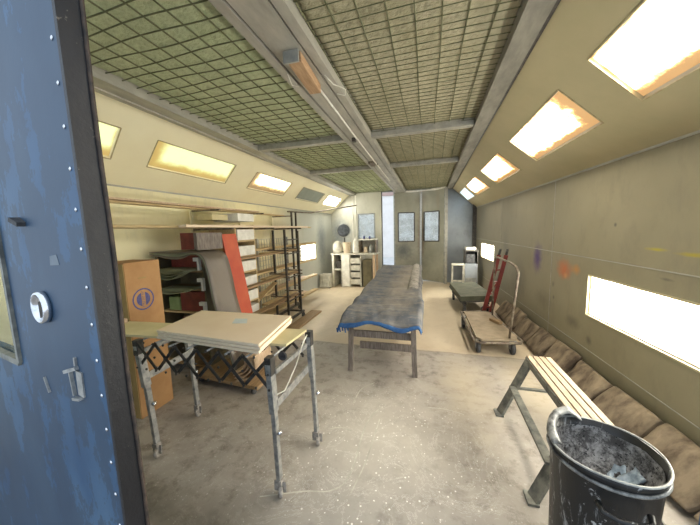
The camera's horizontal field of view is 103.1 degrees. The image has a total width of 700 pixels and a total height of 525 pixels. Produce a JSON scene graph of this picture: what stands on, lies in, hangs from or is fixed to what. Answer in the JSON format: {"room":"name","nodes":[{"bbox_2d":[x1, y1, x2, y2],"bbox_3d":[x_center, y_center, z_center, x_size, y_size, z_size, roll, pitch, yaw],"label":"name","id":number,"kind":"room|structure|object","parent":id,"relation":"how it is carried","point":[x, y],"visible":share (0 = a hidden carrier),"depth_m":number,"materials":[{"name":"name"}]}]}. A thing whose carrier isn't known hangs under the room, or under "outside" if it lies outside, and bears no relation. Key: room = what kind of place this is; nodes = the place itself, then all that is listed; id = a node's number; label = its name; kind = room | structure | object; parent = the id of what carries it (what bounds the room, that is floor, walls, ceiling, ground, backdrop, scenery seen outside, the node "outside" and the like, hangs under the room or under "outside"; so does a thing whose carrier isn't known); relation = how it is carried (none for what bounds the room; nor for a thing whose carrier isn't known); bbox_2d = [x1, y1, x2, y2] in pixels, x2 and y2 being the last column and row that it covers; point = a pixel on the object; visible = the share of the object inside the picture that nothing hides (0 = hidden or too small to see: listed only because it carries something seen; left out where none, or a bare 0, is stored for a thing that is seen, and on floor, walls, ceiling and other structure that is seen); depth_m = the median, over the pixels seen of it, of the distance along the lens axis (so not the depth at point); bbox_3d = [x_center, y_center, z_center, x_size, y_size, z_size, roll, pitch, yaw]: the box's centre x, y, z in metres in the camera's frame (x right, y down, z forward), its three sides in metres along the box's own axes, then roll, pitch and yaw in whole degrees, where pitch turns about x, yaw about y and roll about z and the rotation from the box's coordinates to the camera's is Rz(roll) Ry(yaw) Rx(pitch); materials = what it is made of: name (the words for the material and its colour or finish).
{"room":"paint spray booth","nodes":[
{"label":"paint spray booth","id":0,"kind":"room"},
{"bbox_2d":[0,0,149,524],"bbox_3d":[-1.531,0.216,1.178,1.957,2.570,0.080,1,7,26],"label":"door","id":1,"kind":"structure","parent":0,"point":[70,449],"depth_m":0.81,"materials":[{"name":"blue paint"}]},
{"bbox_2d":[0,186,332,345],"bbox_3d":[-1.765,-0.012,5.271,0.050,2.155,8.082,0,7,17],"label":"wall","id":2,"kind":"structure","parent":0,"point":[130,244],"depth_m":3.71,"materials":[{"name":"paint"}]},
{"bbox_2d":[107,184,327,213],"bbox_3d":[-1.740,-1.094,5.235,0.012,0.020,7.881,0,7,17],"label":"trim","id":3,"kind":"structure","parent":2,"relation":"attached to","point":[107,184],"depth_m":3.82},
{"bbox_2d":[301,243,315,259],"bbox_3d":[-1.112,-0.275,7.399,0.047,0.424,0.914,0,7,17],"label":"lamp","id":4,"kind":"object","parent":2,"relation":"attached to","point":[308,250],"visible":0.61,"depth_m":7.42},
{"bbox_2d":[95,92,348,213],"bbox_3d":[-1.437,-1.411,5.110,0.835,0.641,7.880,0,7,16],"label":"ceiling panel","id":5,"kind":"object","parent":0,"point":[140,132],"depth_m":3.23,"materials":[{"name":"paint"}]},
{"bbox_2d":[98,120,121,159],"bbox_3d":[-2.308,-1.016,1.956,0.312,0.246,1.297,0,7,16],"label":"lamp","id":6,"kind":"object","parent":5,"relation":"attached to","point":[108,131],"visible":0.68,"depth_m":2.45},
{"bbox_2d":[146,140,236,183],"bbox_3d":[-1.877,-1.198,3.423,0.301,0.246,1.257,0,7,16],"label":"lamp","id":7,"kind":"object","parent":5,"relation":"attached to","point":[165,155],"visible":0.94,"depth_m":3.29,"materials":[{"name":"glass"}]},
{"bbox_2d":[92,65,355,195],"bbox_3d":[-0.961,-1.666,4.943,0.210,0.092,7.880,0,7,16],"label":"ceiling beam","id":8,"kind":"structure","parent":5,"relation":"attached to","point":[110,85],"depth_m":2.61,"materials":[{"name":"metal"}]},
{"bbox_2d":[247,172,291,195],"bbox_3d":[-1.414,-1.395,5.005,0.290,0.246,1.237,0,7,16],"label":"lamp","id":9,"kind":"object","parent":5,"relation":"attached to","point":[261,181],"visible":0.94,"depth_m":4.93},
{"bbox_2d":[295,187,324,202],"bbox_3d":[-0.932,-1.600,6.654,0.280,0.246,1.337,0,7,16],"label":"lamp","id":10,"kind":"object","parent":5,"relation":"attached to","point":[308,194],"visible":0.97,"depth_m":6.58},
{"bbox_2d":[322,195,341,206],"bbox_3d":[-0.512,-1.778,8.088,0.269,0.246,1.168,0,7,16],"label":"lamp","id":11,"kind":"object","parent":5,"relation":"attached to","point":[331,200],"visible":0.96,"depth_m":8.05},
{"bbox_2d":[331,191,379,274],"bbox_3d":[0.118,-0.837,8.896,1.780,2.850,0.060,0,7,16],"label":"wall","id":12,"kind":"structure","parent":0,"point":[365,202],"depth_m":8.78,"materials":[{"name":"paint"}]},
{"bbox_2d":[379,192,381,267],"bbox_3d":[0.961,-0.787,8.643,0.080,2.760,0.100,0,7,16],"label":"trim","id":13,"kind":"structure","parent":12,"relation":"attached to","point":[380,221],"depth_m":8.57,"materials":[{"name":"paint"}]},
{"bbox_2d":[383,257,426,280],"bbox_3d":[2.979,0.010,14.209,22.000,0.120,11.240,0,7,16],"label":"ground","id":14,"kind":"structure","parent":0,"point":[386,260],"depth_m":14.52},
{"bbox_2d":[359,191,437,256],"bbox_3d":[3.510,-2.269,16.058,14.000,3.950,0.280,0,7,16],"label":"neighbouring building","id":15,"kind":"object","parent":14,"relation":"on","point":[406,220],"visible":0.12,"depth_m":16.24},
{"bbox_2d":[136,281,699,524],"bbox_3d":[0.346,1.325,3.076,11.000,0.121,11.750,0,7,16],"label":"floor","id":16,"kind":"structure","parent":0,"point":[396,448],"depth_m":2.18,"materials":[{"name":"concrete"}]},
{"bbox_2d":[117,259,173,418],"bbox_3d":[-1.988,0.685,2.592,0.338,1.400,0.326,0,7,16],"label":"cardboard box","id":17,"kind":"object","parent":16,"relation":"on","point":[140,280],"visible":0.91,"depth_m":2.50,"materials":[{"name":"brown"}]},
{"bbox_2d":[155,256,229,367],"bbox_3d":[-1.896,0.587,3.363,0.685,1.411,0.340,0,7,16],"label":"open shelf","id":18,"kind":"object","parent":16,"relation":"on","point":[190,279],"depth_m":3.39,"materials":[{"name":"metal"}]},
{"bbox_2d":[169,294,181,309],"bbox_3d":[-2.051,0.472,3.408,0.160,0.162,0.230,0,7,16],"label":"box","id":19,"kind":"object","parent":18,"relation":"on","point":[175,300],"visible":0.49,"depth_m":3.30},
{"bbox_2d":[160,267,196,273],"bbox_3d":[-1.969,0.092,3.170,0.486,0.040,0.290,0,7,16],"label":"laminate offcut","id":20,"kind":"object","parent":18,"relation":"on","point":[170,270],"visible":0.9,"depth_m":3.16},
{"bbox_2d":[162,285,200,293],"bbox_3d":[-1.963,0.316,3.196,0.486,0.035,0.290,0,7,16],"label":"laminate offcut","id":21,"kind":"object","parent":18,"relation":"on","point":[174,289],"visible":0.88,"depth_m":3.18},
{"bbox_2d":[171,255,201,266],"bbox_3d":[-1.883,-0.013,3.373,0.580,0.165,0.130,0,7,16],"label":"box","id":22,"kind":"object","parent":18,"relation":"on","point":[188,261],"visible":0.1,"depth_m":3.33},
{"bbox_2d":[150,253,234,369],"bbox_3d":[-1.690,0.506,3.201,1.090,1.262,0.421,0,7,16],"label":"sheet","id":23,"kind":"object","parent":18,"relation":"on","point":[162,254],"visible":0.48,"depth_m":3.04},
{"bbox_2d":[150,250,248,370],"bbox_3d":[-1.685,0.501,3.199,1.100,1.271,0.421,0,7,16],"label":"sheet","id":24,"kind":"object","parent":23,"relation":"on","point":[217,263],"visible":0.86,"depth_m":3.10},
{"bbox_2d":[180,232,214,249],"bbox_3d":[-1.772,-0.253,3.249,0.260,0.190,0.250,0,7,16],"label":"box","id":25,"kind":"object","parent":24,"relation":"on","point":[187,240],"visible":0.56,"depth_m":3.14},
{"bbox_2d":[193,232,222,249],"bbox_3d":[-1.605,-0.244,3.159,0.050,0.188,0.342,1,7,22],"label":"board","id":26,"kind":"object","parent":24,"relation":"on","point":[202,241],"visible":1,"depth_m":3.12,"materials":[{"name":"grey wood"}]},
{"bbox_2d":[180,291,204,310],"bbox_3d":[-1.780,0.438,3.338,0.360,0.230,0.250,0,7,16],"label":"box","id":27,"kind":"object","parent":18,"relation":"on","point":[190,300],"visible":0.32,"depth_m":3.22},
{"bbox_2d":[132,330,322,497],"bbox_3d":[-0.897,0.966,2.052,1.273,0.903,0.520,1,7,19],"label":"frame","id":28,"kind":"object","parent":16,"relation":"on","point":[141,357],"visible":0.77,"depth_m":1.88,"materials":[{"name":"metal"}]},
{"bbox_2d":[124,321,306,346],"bbox_3d":[-1.104,0.509,2.031,1.559,0.016,0.268,0,7,12],"label":"board","id":29,"kind":"object","parent":28,"relation":"on","point":[132,328],"visible":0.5,"depth_m":2.00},
{"bbox_2d":[157,322,290,353],"bbox_3d":[-0.895,0.490,1.994,0.915,0.016,0.540,0,7,16],"label":"panel","id":30,"kind":"object","parent":29,"relation":"on","point":[158,337],"visible":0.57,"depth_m":1.75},
{"bbox_2d":[157,310,290,346],"bbox_3d":[-0.898,0.450,1.998,0.915,0.016,0.540,0,7,16],"label":"panel","id":31,"kind":"object","parent":29,"relation":"on","point":[208,325],"visible":1,"depth_m":1.93,"materials":[{"name":"wood"}]},
{"bbox_2d":[158,318,291,350],"bbox_3d":[-0.887,0.470,1.994,0.915,0.016,0.540,0,7,16],"label":"panel","id":32,"kind":"object","parent":29,"relation":"on","point":[282,327],"visible":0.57,"depth_m":1.76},
{"bbox_2d":[197,358,265,393],"bbox_3d":[-1.259,1.252,3.097,0.902,0.115,0.420,1,7,21],"label":"wood dolly","id":33,"kind":"object","parent":16,"relation":"on","point":[255,382],"visible":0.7,"depth_m":2.97,"materials":[{"name":"wood"}]},
{"bbox_2d":[236,346,271,381],"bbox_3d":[-1.017,1.060,2.942,0.248,0.284,0.300,0,7,16],"label":"curved offcut","id":34,"kind":"object","parent":33,"relation":"on","point":[259,358],"visible":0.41,"depth_m":2.86,"materials":[{"name":"brown wood"}]},
{"bbox_2d":[209,228,259,308],"bbox_3d":[-1.663,0.332,4.082,0.420,1.740,0.444,0,7,16],"label":"stand","id":35,"kind":"object","parent":16,"relation":"on","point":[233,231],"visible":0.14,"depth_m":4.15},
{"bbox_2d":[236,229,253,239],"bbox_3d":[-1.669,-0.395,3.996,0.410,0.146,0.375,0,7,16],"label":"carton","id":36,"kind":"object","parent":35,"relation":"on","point":[244,234],"visible":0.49,"depth_m":3.93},
{"bbox_2d":[238,245,254,255],"bbox_3d":[-1.663,-0.172,4.022,0.410,0.136,0.375,0,7,16],"label":"carton","id":37,"kind":"object","parent":35,"relation":"on","point":[244,250],"visible":0.38,"depth_m":3.97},
{"bbox_2d":[242,259,255,270],"bbox_3d":[-1.657,0.042,4.046,0.410,0.146,0.375,0,7,16],"label":"carton","id":38,"kind":"object","parent":35,"relation":"on","point":[248,264],"visible":0.27,"depth_m":4.02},
{"bbox_2d":[245,274,256,285],"bbox_3d":[-1.650,0.265,4.072,0.410,0.136,0.375,0,7,16],"label":"carton","id":39,"kind":"object","parent":35,"relation":"on","point":[250,278],"visible":0.21,"depth_m":4.08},
{"bbox_2d":[254,282,277,301],"bbox_3d":[-1.348,0.468,4.480,0.090,0.214,0.526,1,7,19],"label":"plank","id":40,"kind":"object","parent":35,"relation":"on","point":[262,295],"visible":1,"depth_m":4.48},
{"bbox_2d":[222,234,252,312],"bbox_3d":[-1.361,0.429,3.486,0.328,1.573,0.230,1,7,24],"label":"board","id":41,"kind":"object","parent":16,"relation":"on","point":[230,244],"visible":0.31,"depth_m":3.47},
{"bbox_2d":[189,209,300,281],"bbox_3d":[-1.726,0.211,4.006,0.660,2.000,3.470,0,7,16],"label":"rack","id":42,"kind":"object","parent":16,"relation":"on","point":[191,212],"visible":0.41,"depth_m":3.72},
{"bbox_2d":[109,197,258,212],"bbox_3d":[-1.839,-0.661,3.265,0.100,0.018,2.500,0,7,16],"label":"board","id":43,"kind":"object","parent":42,"relation":"on","point":[110,198],"visible":0.56,"depth_m":2.95,"materials":[{"name":"brown wood"}]},
{"bbox_2d":[109,200,283,215],"bbox_3d":[-1.894,-0.740,3.951,0.100,0.020,3.700,0,7,16],"label":"board","id":44,"kind":"object","parent":42,"relation":"on","point":[110,201],"visible":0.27,"depth_m":3.24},
{"bbox_2d":[113,225,310,227],"bbox_3d":[-1.523,-0.538,4.237,0.090,0.020,4.400,0,7,16],"label":"board","id":45,"kind":"object","parent":42,"relation":"on","point":[114,226],"visible":0.24,"depth_m":2.60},
{"bbox_2d":[197,214,227,220],"bbox_3d":[-1.836,-0.600,3.716,0.240,0.075,0.290,0,7,16],"label":"box","id":46,"kind":"object","parent":42,"relation":"on","point":[202,217],"visible":1,"depth_m":3.60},
{"bbox_2d":[214,213,253,222],"bbox_3d":[-1.682,-0.645,4.039,0.400,0.110,0.360,0,7,16],"label":"carton","id":47,"kind":"object","parent":42,"relation":"on","point":[232,217],"visible":0.86,"depth_m":3.89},
{"bbox_2d":[179,224,307,227],"bbox_3d":[-1.341,-0.563,4.366,0.100,0.028,3.050,0,7,16],"label":"board","id":48,"kind":"object","parent":42,"relation":"on","point":[186,225],"visible":1,"depth_m":3.67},
{"bbox_2d":[255,237,290,308],"bbox_3d":[-1.520,0.258,5.639,0.053,1.520,1.150,0,7,16],"label":"grid panel","id":49,"kind":"object","parent":16,"relation":"on","point":[256,240],"visible":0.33,"depth_m":5.29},
{"bbox_2d":[262,211,304,319],"bbox_3d":[-1.245,0.059,5.117,0.700,2.020,1.510,0,7,16],"label":"rack","id":50,"kind":"object","parent":16,"relation":"on","point":[299,304],"visible":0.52,"depth_m":5.07,"materials":[{"name":"metal"}]},
{"bbox_2d":[241,249,296,259],"bbox_3d":[-1.241,-0.138,4.364,0.115,0.022,1.700,0,7,16],"label":"board","id":51,"kind":"object","parent":50,"relation":"on","point":[278,252],"visible":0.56,"depth_m":4.13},
{"bbox_2d":[247,271,297,289],"bbox_3d":[-1.229,0.270,4.412,0.115,0.022,1.700,0,7,16],"label":"board","id":52,"kind":"object","parent":50,"relation":"on","point":[251,286],"visible":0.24,"depth_m":4.27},
{"bbox_2d":[253,292,298,313],"bbox_3d":[-1.217,0.677,4.459,0.115,0.022,1.700,0,7,16],"label":"board","id":53,"kind":"object","parent":50,"relation":"on","point":[264,309],"visible":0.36,"depth_m":4.43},
{"bbox_2d":[262,291,297,305],"bbox_3d":[-1.210,0.614,4.972,0.110,0.028,1.100,0,7,16],"label":"board","id":54,"kind":"object","parent":50,"relation":"on","point":[267,303],"visible":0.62,"depth_m":4.73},
{"bbox_2d":[256,242,315,250],"bbox_3d":[-1.236,-0.340,5.620,0.120,0.035,2.550,0,7,16],"label":"board","id":55,"kind":"object","parent":50,"relation":"on","point":[289,245],"visible":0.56,"depth_m":5.22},
{"bbox_2d":[257,258,316,275],"bbox_3d":[-1.224,0.057,5.666,0.120,0.035,2.550,0,7,16],"label":"board","id":56,"kind":"object","parent":50,"relation":"on","point":[310,259],"visible":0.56,"depth_m":5.26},
{"bbox_2d":[265,274,316,296],"bbox_3d":[-1.213,0.445,5.711,0.120,0.035,2.550,0,7,16],"label":"board","id":57,"kind":"object","parent":50,"relation":"on","point":[280,288],"visible":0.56,"depth_m":5.57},
{"bbox_2d":[265,288,317,314],"bbox_3d":[-1.202,0.812,5.753,0.120,0.035,2.550,0,7,16],"label":"board","id":58,"kind":"object","parent":50,"relation":"on","point":[284,305],"visible":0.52,"depth_m":5.57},
{"bbox_2d":[287,310,321,328],"bbox_3d":[-0.883,1.072,4.936,0.220,0.028,1.500,0,7,16],"label":"board","id":59,"kind":"object","parent":16,"relation":"on","point":[310,315],"visible":0.56,"depth_m":5.07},
{"bbox_2d":[319,273,332,287],"bbox_3d":[-0.693,0.518,8.048,0.290,0.401,0.320,0,7,16],"label":"crate","id":60,"kind":"object","parent":16,"relation":"on","point":[326,279],"visible":1,"depth_m":7.94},
{"bbox_2d":[331,252,379,286],"bbox_3d":[0.172,0.191,8.181,1.320,0.970,0.620,0,7,16],"label":"workbench","id":61,"kind":"object","parent":16,"relation":"on","point":[351,274],"visible":0.83,"depth_m":7.96,"materials":[{"name":"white wood"}]},
{"bbox_2d":[333,241,342,252],"bbox_3d":[-0.360,-0.454,8.127,0.300,0.350,0.300,0,7,16],"label":"sack","id":62,"kind":"object","parent":61,"relation":"on","point":[337,246],"visible":0.96,"depth_m":8.02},
{"bbox_2d":[336,223,350,251],"bbox_3d":[-0.186,-0.745,8.393,0.427,0.862,0.168,-2,7,1],"label":"fan","id":63,"kind":"object","parent":61,"relation":"on","point":[344,230],"visible":0.96,"depth_m":8.31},
{"bbox_2d":[359,238,377,252],"bbox_3d":[0.537,-0.488,8.030,0.500,0.388,0.350,0,7,16],"label":"shelf","id":64,"kind":"object","parent":61,"relation":"on","point":[362,242],"visible":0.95,"depth_m":8.13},
{"bbox_2d":[362,259,372,286],"bbox_3d":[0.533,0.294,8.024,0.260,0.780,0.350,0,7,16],"label":"door","id":65,"kind":"structure","parent":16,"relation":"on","point":[367,263],"depth_m":7.85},
{"bbox_2d":[348,328,417,377],"bbox_3d":[0.745,0.739,4.811,0.954,0.626,3.580,0,7,16],"label":"table","id":66,"kind":"object","parent":16,"relation":"on","point":[352,332],"visible":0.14,"depth_m":3.18,"materials":[{"name":"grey wood"}]},
{"bbox_2d":[336,264,423,334],"bbox_3d":[0.747,0.411,4.745,1.034,0.272,3.830,0,7,16],"label":"blanket","id":67,"kind":"object","parent":66,"relation":"on","point":[387,302],"visible":0.92,"depth_m":3.48,"materials":[{"name":"fabric"}]},
{"bbox_2d":[408,264,419,288],"bbox_3d":[1.247,0.222,5.327,0.150,0.122,2.404,0,7,15],"label":"sheet","id":68,"kind":"object","parent":67,"relation":"on","point":[413,284],"visible":1,"depth_m":4.91,"materials":[{"name":"fabric"}]},
{"bbox_2d":[451,263,464,281],"bbox_3d":[2.768,0.376,7.144,0.300,0.690,0.260,0,7,16],"label":"stool","id":69,"kind":"object","parent":16,"relation":"on","point":[452,264],"visible":0.9,"depth_m":7.04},
{"bbox_2d":[449,282,491,310],"bbox_3d":[2.462,0.717,5.736,0.637,0.355,1.403,0,7,10],"label":"cart","id":70,"kind":"object","parent":16,"relation":"on","point":[465,292],"visible":0.75,"depth_m":5.44,"materials":[{"name":"fabric"}]},
{"bbox_2d":[463,249,478,282],"bbox_3d":[3.146,0.180,7.285,0.330,1.025,0.420,0,7,16],"label":"base cabinet","id":71,"kind":"object","parent":16,"relation":"on","point":[471,270],"visible":0.74,"depth_m":7.12,"materials":[{"name":"white metal"}]},
{"bbox_2d":[460,256,522,354],"bbox_3d":[1.957,0.520,3.927,0.621,1.188,1.546,0,7,16],"label":"cart","id":72,"kind":"object","parent":16,"relation":"on","point":[483,329],"visible":1,"depth_m":3.68,"materials":[{"name":"wood"}]},
{"bbox_2d":[481,249,508,311],"bbox_3d":[2.452,0.378,4.806,0.425,1.242,0.380,0,7,16],"label":"hand truck","id":73,"kind":"object","parent":16,"relation":"on","point":[484,307],"visible":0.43,"depth_m":4.73,"materials":[{"name":"metal"}]},
{"bbox_2d":[495,300,515,319],"bbox_3d":[2.730,0.830,4.877,0.244,0.270,0.490,0,7,16],"label":"pad","id":74,"kind":"object","parent":16,"relation":"on","point":[505,308],"visible":0.88,"depth_m":4.82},
{"bbox_2d":[504,307,526,329],"bbox_3d":[2.611,0.883,4.410,0.236,0.280,0.421,0,7,16],"label":"pad","id":75,"kind":"object","parent":16,"relation":"on","point":[519,315],"visible":0.85,"depth_m":4.31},
{"bbox_2d":[513,318,539,341],"bbox_3d":[2.512,0.951,3.960,0.222,0.256,0.451,0,7,16],"label":"pad","id":76,"kind":"object","parent":16,"relation":"on","point":[525,329],"visible":0.97,"depth_m":3.90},
{"bbox_2d":[526,328,556,356],"bbox_3d":[2.405,1.000,3.504,0.220,0.262,0.431,0,7,16],"label":"pad","id":77,"kind":"object","parent":16,"relation":"on","point":[541,341],"visible":0.97,"depth_m":3.44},
{"bbox_2d":[542,340,582,373],"bbox_3d":[2.302,1.049,3.058,0.240,0.279,0.431,0,7,16],"label":"pad","id":78,"kind":"object","parent":16,"relation":"on","point":[566,358],"visible":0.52,"depth_m":2.96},
{"bbox_2d":[494,355,665,524],"bbox_3d":[1.475,1.110,1.957,0.662,0.500,0.965,0,7,16],"label":"bench","id":79,"kind":"object","parent":16,"relation":"on","point":[561,389],"visible":0.53,"depth_m":1.90,"materials":[{"name":"wood"}]},
{"bbox_2d":[567,360,612,400],"bbox_3d":[2.196,1.116,2.604,0.228,0.254,0.451,0,7,16],"label":"pad","id":80,"kind":"object","parent":16,"relation":"on","point":[584,376],"visible":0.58,"depth_m":2.52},
{"bbox_2d":[546,406,674,524],"bbox_3d":[1.093,1.088,1.223,0.398,0.734,0.462,-3,7,-12],"label":"trash can","id":81,"kind":"object","parent":16,"relation":"on","point":[602,473],"visible":1,"depth_m":1.17,"materials":[{"name":"paint"}]},
{"bbox_2d":[592,386,663,438],"bbox_3d":[2.086,1.168,2.140,0.234,0.267,0.451,0,7,16],"label":"pad","id":82,"kind":"object","parent":16,"relation":"on","point":[620,408],"visible":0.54,"depth_m":2.08,"materials":[{"name":"fabric"}]},
{"bbox_2d":[643,423,699,512],"bbox_3d":[1.980,1.221,1.684,0.233,0.278,0.431,0,7,16],"label":"pad","id":83,"kind":"object","parent":16,"relation":"on","point":[681,452],"visible":0.57,"depth_m":1.63,"materials":[{"name":"fabric"}]},
{"bbox_2d":[447,189,472,281],"bbox_3d":[3.303,-0.826,7.995,1.000,2.850,0.060,0,7,16],"label":"wall","id":84,"kind":"structure","parent":0,"point":[460,210],"depth_m":8.00,"materials":[{"name":"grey metal"}]},
{"bbox_2d":[380,187,433,192],"bbox_3d":[1.864,-2.193,8.254,1.920,0.110,0.100,0,7,16],"label":"trim","id":85,"kind":"structure","parent":84,"relation":"attached to","point":[432,187],"depth_m":8.24,"materials":[{"name":"grey metal"}]},
{"bbox_2d":[393,192,420,265],"bbox_3d":[1.765,-0.790,8.557,0.827,2.700,0.065,-2,7,-2],"label":"door","id":86,"kind":"structure","parent":85,"relation":"attached to","point":[405,252],"depth_m":8.51,"materials":[{"name":"grey paint"}]},
{"bbox_2d":[421,188,444,282],"bbox_3d":[2.462,-0.775,8.244,0.065,2.700,0.828,-7,8,-38],"label":"door","id":87,"kind":"structure","parent":84,"relation":"in","point":[432,252],"depth_m":8.21,"materials":[{"name":"grey paint"}]},
{"bbox_2d":[444,187,447,283],"bbox_3d":[2.758,-0.755,7.996,0.070,2.740,0.290,0,7,16],"label":"trim","id":88,"kind":"structure","parent":84,"relation":"attached to","point":[446,188],"depth_m":7.84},
{"bbox_2d":[453,0,699,206],"bbox_3d":[2.334,-1.406,4.110,1.100,0.641,8.030,0,7,16],"label":"ceiling panel","id":89,"kind":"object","parent":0,"point":[576,29],"depth_m":1.89,"materials":[{"name":"paint"}]},
{"bbox_2d":[371,118,473,138],"bbox_3d":[0.795,-1.522,3.162,1.120,0.090,0.117,0,7,16],"label":"trim","id":90,"kind":"structure","parent":89,"relation":"attached to","point":[453,124],"depth_m":3.12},
{"bbox_2d":[390,156,458,167],"bbox_3d":[1.260,-1.724,4.785,1.130,0.090,0.117,0,7,16],"label":"trim","id":91,"kind":"structure","parent":89,"relation":"attached to","point":[455,158],"depth_m":4.74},
{"bbox_2d":[459,187,473,200],"bbox_3d":[3.050,-1.787,7.263,0.287,0.246,1.259,0,7,16],"label":"lamp","id":92,"kind":"object","parent":89,"relation":"attached to","point":[466,193],"visible":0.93,"depth_m":7.25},
{"bbox_2d":[466,176,489,194],"bbox_3d":[2.694,-1.618,5.893,0.316,0.246,1.409,0,7,16],"label":"lamp","id":93,"kind":"object","parent":89,"relation":"attached to","point":[475,184],"visible":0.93,"depth_m":5.84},
{"bbox_2d":[480,153,520,183],"bbox_3d":[2.265,-1.415,4.245,0.346,0.246,1.339,0,7,16],"label":"lamp","id":94,"kind":"object","parent":89,"relation":"attached to","point":[498,168],"visible":0.94,"depth_m":4.15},
{"bbox_2d":[447,0,560,188],"bbox_3d":[1.752,-1.673,4.174,0.135,0.100,7.881,0,7,16],"label":"trim","id":95,"kind":"structure","parent":89,"relation":"attached to","point":[532,15],"depth_m":1.88,"materials":[{"name":"metal"}]},
{"bbox_2d":[509,89,603,160],"bbox_3d":[1.836,-1.211,2.596,0.378,0.246,1.369,0,7,16],"label":"lamp","id":96,"kind":"object","parent":89,"relation":"attached to","point":[561,118],"visible":0.93,"depth_m":2.42,"materials":[{"name":"glass"}]},
{"bbox_2d":[587,0,699,101],"bbox_3d":[1.438,-1.023,1.068,0.408,0.246,1.389,0,7,16],"label":"lamp","id":97,"kind":"object","parent":89,"relation":"attached to","point":[659,41],"visible":1,"depth_m":1.38,"materials":[{"name":"glass"}]},
{"bbox_2d":[476,133,699,446],"bbox_3d":[2.713,-0.009,4.108,0.050,2.155,7.891,0,7,13],"label":"wall","id":98,"kind":"structure","parent":0,"point":[642,209],"depth_m":2.41,"materials":[{"name":"paint"}]},
{"bbox_2d":[472,204,476,246],"bbox_3d":[3.519,-0.592,7.879,0.100,2.400,0.100,0,7,16],"label":"trim","id":99,"kind":"structure","parent":98,"relation":"attached to","point":[474,219],"depth_m":7.79,"materials":[{"name":"metal"}]},
{"bbox_2d":[481,243,493,261],"bbox_3d":[3.290,-0.260,6.630,0.048,0.374,1.186,0,7,13],"label":"lamp","id":100,"kind":"object","parent":98,"relation":"attached to","point":[487,250],"visible":0.86,"depth_m":6.68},
{"bbox_2d":[478,130,699,206],"bbox_3d":[2.654,-1.079,3.992,0.012,0.020,7.889,0,7,13],"label":"trim","id":101,"kind":"structure","parent":98,"relation":"attached to","point":[698,131],"depth_m":2.38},
{"bbox_2d":[478,238,699,277],"bbox_3d":[2.682,-0.215,4.091,0.006,0.038,7.889,0,7,13],"label":"trim","id":102,"kind":"structure","parent":98,"relation":"attached to","point":[478,238],"depth_m":2.33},
{"bbox_2d":[478,273,699,428],"bbox_3d":[2.709,0.704,4.198,0.006,0.006,7.889,0,7,13],"label":"trim","id":103,"kind":"structure","parent":98,"relation":"attached to","point":[478,273],"depth_m":2.28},
{"bbox_2d":[585,274,699,372],"bbox_3d":[2.182,0.439,1.855,0.048,0.419,1.937,0,7,13],"label":"lamp","id":104,"kind":"object","parent":98,"relation":"attached to","point":[671,324],"visible":1,"depth_m":2.06,"materials":[{"name":"glass"}]},
{"bbox_3d":[0.360,-1.776,4.466,3.250,0.060,8.050,0,7,16],"label":"ceiling","id":105,"kind":"structure","parent":0,"visible":0},
{"bbox_2d":[84,0,337,144],"bbox_3d":[-1.011,-1.401,2.269,1.231,0.056,2.646,0,7,16],"label":"filter","id":106,"kind":"object","parent":105,"relation":"attached to","point":[187,54],"visible":0.88,"depth_m":1.91,"materials":[{"name":"metal"}]},
{"bbox_2d":[258,135,344,151],"bbox_3d":[-0.629,-1.527,3.565,1.200,0.090,0.117,0,7,16],"label":"trim","id":107,"kind":"structure","parent":105,"relation":"attached to","point":[334,139],"depth_m":3.52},
{"bbox_2d":[208,0,405,192],"bbox_3d":[0.443,-1.691,4.558,0.330,0.135,7.850,0,7,16],"label":"ceiling beam","id":108,"kind":"structure","parent":105,"relation":"attached to","point":[261,16],"depth_m":1.74,"materials":[{"name":"metal"}]},
{"bbox_2d":[283,48,320,93],"bbox_3d":[-0.299,-1.260,1.866,0.114,0.070,0.423,0,7,16],"label":"wooden block","id":109,"kind":"object","parent":108,"relation":"attached to","point":[294,58],"visible":1,"depth_m":1.77,"materials":[{"name":"brown wood"}]},
{"bbox_2d":[225,0,400,188],"bbox_3d":[0.438,-1.669,4.541,0.208,0.065,7.790,0,7,16],"label":"trim","id":110,"kind":"structure","parent":108,"relation":"attached to","point":[225,0],"depth_m":1.83,"materials":[{"name":"metal"}]},
{"bbox_2d":[319,170,391,193],"bbox_3d":[0.292,-1.972,6.869,1.231,0.057,3.436,0,7,16],"label":"filter","id":111,"kind":"object","parent":108,"relation":"attached to","point":[367,181],"visible":0.8,"depth_m":6.57,"materials":[{"name":"metal"}]},
{"bbox_2d":[321,90,389,180],"bbox_3d":[0.325,-1.569,4.162,0.028,0.018,4.300,0,7,15],"label":"conduit","id":112,"kind":"object","parent":108,"relation":"attached to","point":[322,92],"visible":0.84,"depth_m":2.83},
{"bbox_2d":[272,142,366,170],"bbox_3d":[-0.412,-1.664,4.380,1.235,0.057,1.630,0,7,16],"label":"filter","id":113,"kind":"object","parent":105,"relation":"attached to","point":[338,155],"visible":0.71,"depth_m":4.33,"materials":[{"name":"metal"}]},
{"bbox_2d":[310,165,371,174],"bbox_3d":[-0.169,-1.729,5.189,1.200,0.090,0.117,0,7,16],"label":"trim","id":114,"kind":"structure","parent":105,"relation":"attached to","point":[365,167],"depth_m":5.14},
{"bbox_2d":[293,0,521,131],"bbox_3d":[0.447,-1.397,1.856,1.166,0.055,2.646,0,7,16],"label":"filter","id":115,"kind":"object","parent":105,"relation":"attached to","point":[401,63],"visible":0.95,"depth_m":1.81,"materials":[{"name":"metal"}]},
{"bbox_2d":[376,128,470,163],"bbox_3d":[1.044,-1.659,3.965,1.169,0.056,1.635,0,7,16],"label":"filter","id":116,"kind":"object","parent":105,"relation":"attached to","point":[448,143],"visible":0.79,"depth_m":3.90,"materials":[{"name":"metal"}]},
{"bbox_2d":[394,162,456,189],"bbox_3d":[1.749,-1.968,6.457,1.161,0.056,3.434,0,7,16],"label":"filter","id":117,"kind":"object","parent":105,"relation":"attached to","point":[433,175],"visible":0.84,"depth_m":6.10,"materials":[{"name":"metal"}]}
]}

